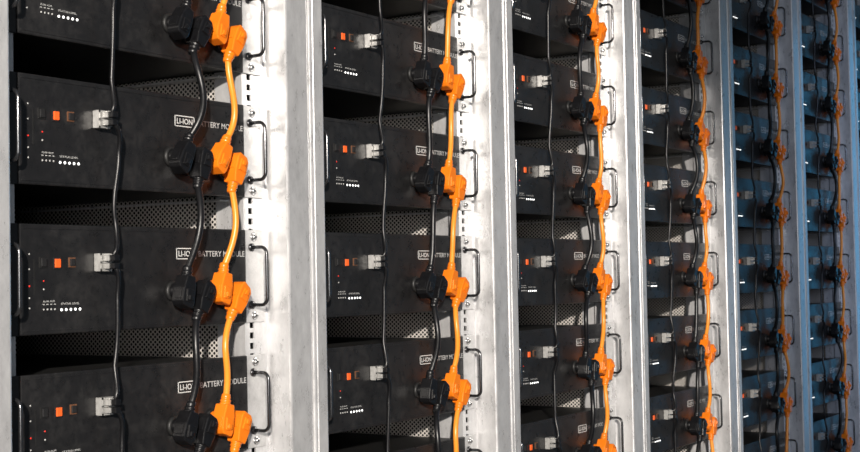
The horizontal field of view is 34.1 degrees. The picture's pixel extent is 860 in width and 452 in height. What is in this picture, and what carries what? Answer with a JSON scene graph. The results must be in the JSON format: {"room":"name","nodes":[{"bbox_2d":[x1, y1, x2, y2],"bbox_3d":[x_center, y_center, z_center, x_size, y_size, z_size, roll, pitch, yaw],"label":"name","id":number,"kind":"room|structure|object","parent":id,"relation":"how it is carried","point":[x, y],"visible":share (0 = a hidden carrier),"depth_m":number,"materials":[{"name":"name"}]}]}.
{"room":"battery storage room","nodes":[
{"label":"battery storage room","id":0,"kind":"room"},
{"bbox_3d":[2.644,1.092,1.861,11.000,0.100,22.000,-2,-2,32],"label":"floor","id":1,"kind":"structure","parent":0,"visible":0},
{"bbox_2d":[0,0,312,451],"bbox_3d":[-0.712,-0.008,2.041,0.893,2.240,0.604,-2,-2,32],"label":"rack","id":2,"kind":"object","parent":1,"relation":"on","point":[58,150],"visible":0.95,"depth_m":1.86,"materials":[{"name":"grey metal"}]},
{"bbox_2d":[106,0,124,451],"bbox_3d":[-0.392,-0.044,1.744,0.017,1.956,0.023,-2,-2,32],"label":"cable","id":3,"kind":"object","parent":2,"relation":"attached to","point":[111,114],"visible":1,"depth_m":1.74,"materials":[{"name":"black plastic"}]},
{"bbox_2d":[166,0,217,451],"bbox_3d":[-0.315,0.001,1.860,0.045,2.034,0.070,-2,-2,32],"label":"power cable","id":4,"kind":"object","parent":2,"relation":"attached to","point":[190,427],"visible":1,"depth_m":1.85,"materials":[{"name":"plastic"}]},
{"bbox_2d":[208,0,251,451],"bbox_3d":[-0.279,0.003,1.924,0.038,2.042,0.068,-2,-2,32],"label":"power cable","id":5,"kind":"object","parent":2,"relation":"attached to","point":[236,425],"visible":0.97,"depth_m":1.91,"materials":[{"name":"plastic"}]},
{"bbox_2d":[306,0,510,451],"bbox_3d":[-0.394,0.004,2.550,0.893,2.240,0.604,-2,-2,32],"label":"rack","id":6,"kind":"object","parent":1,"relation":"on","point":[350,390],"visible":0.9,"depth_m":2.40,"materials":[{"name":"grey metal"}]},
{"bbox_2d":[376,0,391,451],"bbox_3d":[-0.074,-0.032,2.253,0.017,1.956,0.023,-2,-2,32],"label":"cable","id":7,"kind":"object","parent":6,"relation":"attached to","point":[380,36],"visible":1,"depth_m":2.25,"materials":[{"name":"black plastic"}]},
{"bbox_2d":[411,0,449,451],"bbox_3d":[0.001,0.015,2.368,0.044,2.035,0.073,-2,-2,32],"label":"power cable","id":8,"kind":"object","parent":6,"relation":"attached to","point":[431,391],"visible":1,"depth_m":2.36,"materials":[{"name":"plastic"}]},
{"bbox_2d":[439,0,470,451],"bbox_3d":[0.038,0.016,2.433,0.038,2.042,0.068,-2,-2,32],"label":"power cable","id":9,"kind":"object","parent":6,"relation":"attached to","point":[453,84],"visible":0.93,"depth_m":2.42,"materials":[{"name":"plastic"}]},
{"bbox_2d":[502,0,643,451],"bbox_3d":[-0.077,0.016,3.059,0.893,2.240,0.604,-2,-2,32],"label":"rack","id":10,"kind":"object","parent":1,"relation":"on","point":[529,183],"visible":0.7,"depth_m":2.91,"materials":[{"name":"grey metal"}]},
{"bbox_2d":[547,0,561,451],"bbox_3d":[0.243,-0.019,2.763,0.017,1.956,0.024,-2,-2,32],"label":"cable","id":11,"kind":"object","parent":10,"relation":"attached to","point":[550,83],"visible":1,"depth_m":2.76,"materials":[{"name":"black plastic"}]},
{"bbox_2d":[567,0,601,451],"bbox_3d":[0.320,0.026,2.878,0.046,2.035,0.071,-2,-2,32],"label":"power cable","id":12,"kind":"object","parent":10,"relation":"attached to","point":[587,368],"visible":1,"depth_m":2.87,"materials":[{"name":"plastic"}]},
{"bbox_2d":[587,0,616,451],"bbox_3d":[0.356,0.027,2.942,0.038,2.041,0.067,-2,-2,32],"label":"power cable","id":13,"kind":"object","parent":10,"relation":"attached to","point":[598,30],"visible":0.91,"depth_m":2.93,"materials":[{"name":"plastic"}]},
{"bbox_2d":[633,0,737,451],"bbox_3d":[0.241,0.029,3.568,0.893,2.240,0.604,-2,-2,32],"label":"rack","id":14,"kind":"object","parent":1,"relation":"on","point":[657,347],"visible":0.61,"depth_m":3.45,"materials":[{"name":"grey metal"}]},
{"bbox_2d":[662,0,677,451],"bbox_3d":[0.561,-0.007,3.272,0.016,1.956,0.025,-2,-2,32],"label":"cable","id":15,"kind":"object","parent":14,"relation":"attached to","point":[665,30],"visible":1,"depth_m":3.27,"materials":[{"name":"black plastic"}]},
{"bbox_2d":[678,0,707,451],"bbox_3d":[0.637,0.038,3.387,0.044,2.034,0.070,-2,-2,32],"label":"power cable","id":16,"kind":"object","parent":14,"relation":"attached to","point":[697,426],"visible":1,"depth_m":3.38,"materials":[{"name":"plastic"}]},
{"bbox_2d":[693,0,717,451],"bbox_3d":[0.673,0.041,3.451,0.038,2.041,0.067,-2,-2,32],"label":"power cable","id":17,"kind":"object","parent":14,"relation":"attached to","point":[702,62],"visible":0.88,"depth_m":3.45,"materials":[{"name":"plastic"}]},
{"bbox_2d":[726,0,809,451],"bbox_3d":[0.558,0.041,4.077,0.893,2.240,0.604,-2,-2,32],"label":"rack","id":18,"kind":"object","parent":1,"relation":"on","point":[746,332],"visible":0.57,"depth_m":3.98,"materials":[{"name":"grey metal"}]},
{"bbox_2d":[747,0,762,451],"bbox_3d":[0.879,0.005,3.781,0.016,1.956,0.025,-2,-2,32],"label":"cable","id":19,"kind":"object","parent":18,"relation":"attached to","point":[749,1],"visible":1,"depth_m":3.78,"materials":[{"name":"black plastic"}]},
{"bbox_2d":[758,0,785,451],"bbox_3d":[0.955,0.051,3.896,0.045,2.034,0.070,-2,-2,32],"label":"power cable","id":20,"kind":"object","parent":18,"relation":"attached to","point":[773,276],"visible":1,"depth_m":3.88,"materials":[{"name":"plastic"}]},
{"bbox_2d":[770,0,792,451],"bbox_3d":[0.991,0.052,3.960,0.038,2.040,0.067,-2,-2,32],"label":"power cable","id":21,"kind":"object","parent":18,"relation":"attached to","point":[777,30],"visible":0.87,"depth_m":3.95,"materials":[{"name":"plastic"}]},
{"bbox_2d":[797,0,859,451],"bbox_3d":[0.875,0.053,4.586,0.893,2.240,0.604,-2,-2,32],"label":"rack","id":22,"kind":"object","parent":1,"relation":"on","point":[808,95],"visible":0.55,"depth_m":4.50,"materials":[{"name":"grey metal"}]},
{"bbox_2d":[811,0,828,451],"bbox_3d":[1.195,0.018,4.289,0.016,1.956,0.022,-2,-2,32],"label":"cable","id":23,"kind":"object","parent":22,"relation":"attached to","point":[814,26],"visible":1,"depth_m":4.29,"materials":[{"name":"black plastic"}]},
{"bbox_2d":[820,0,846,451],"bbox_3d":[1.272,0.064,4.404,0.045,2.034,0.073,-2,-2,32],"label":"power cable","id":24,"kind":"object","parent":22,"relation":"attached to","point":[836,330],"visible":1,"depth_m":4.39,"materials":[{"name":"plastic"}]},
{"bbox_2d":[830,0,852,451],"bbox_3d":[1.308,0.066,4.469,0.038,2.040,0.068,-2,-2,32],"label":"power cable","id":25,"kind":"object","parent":22,"relation":"attached to","point":[837,55],"visible":0.81,"depth_m":4.46,"materials":[{"name":"plastic"}]},
{"bbox_2d":[852,0,859,260],"bbox_3d":[1.193,0.066,5.095,0.893,2.240,0.604,-2,-2,32],"label":"rack","id":26,"kind":"object","parent":1,"relation":"on","point":[855,3],"visible":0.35,"depth_m":4.64,"materials":[{"name":"grey metal"}]}
]}

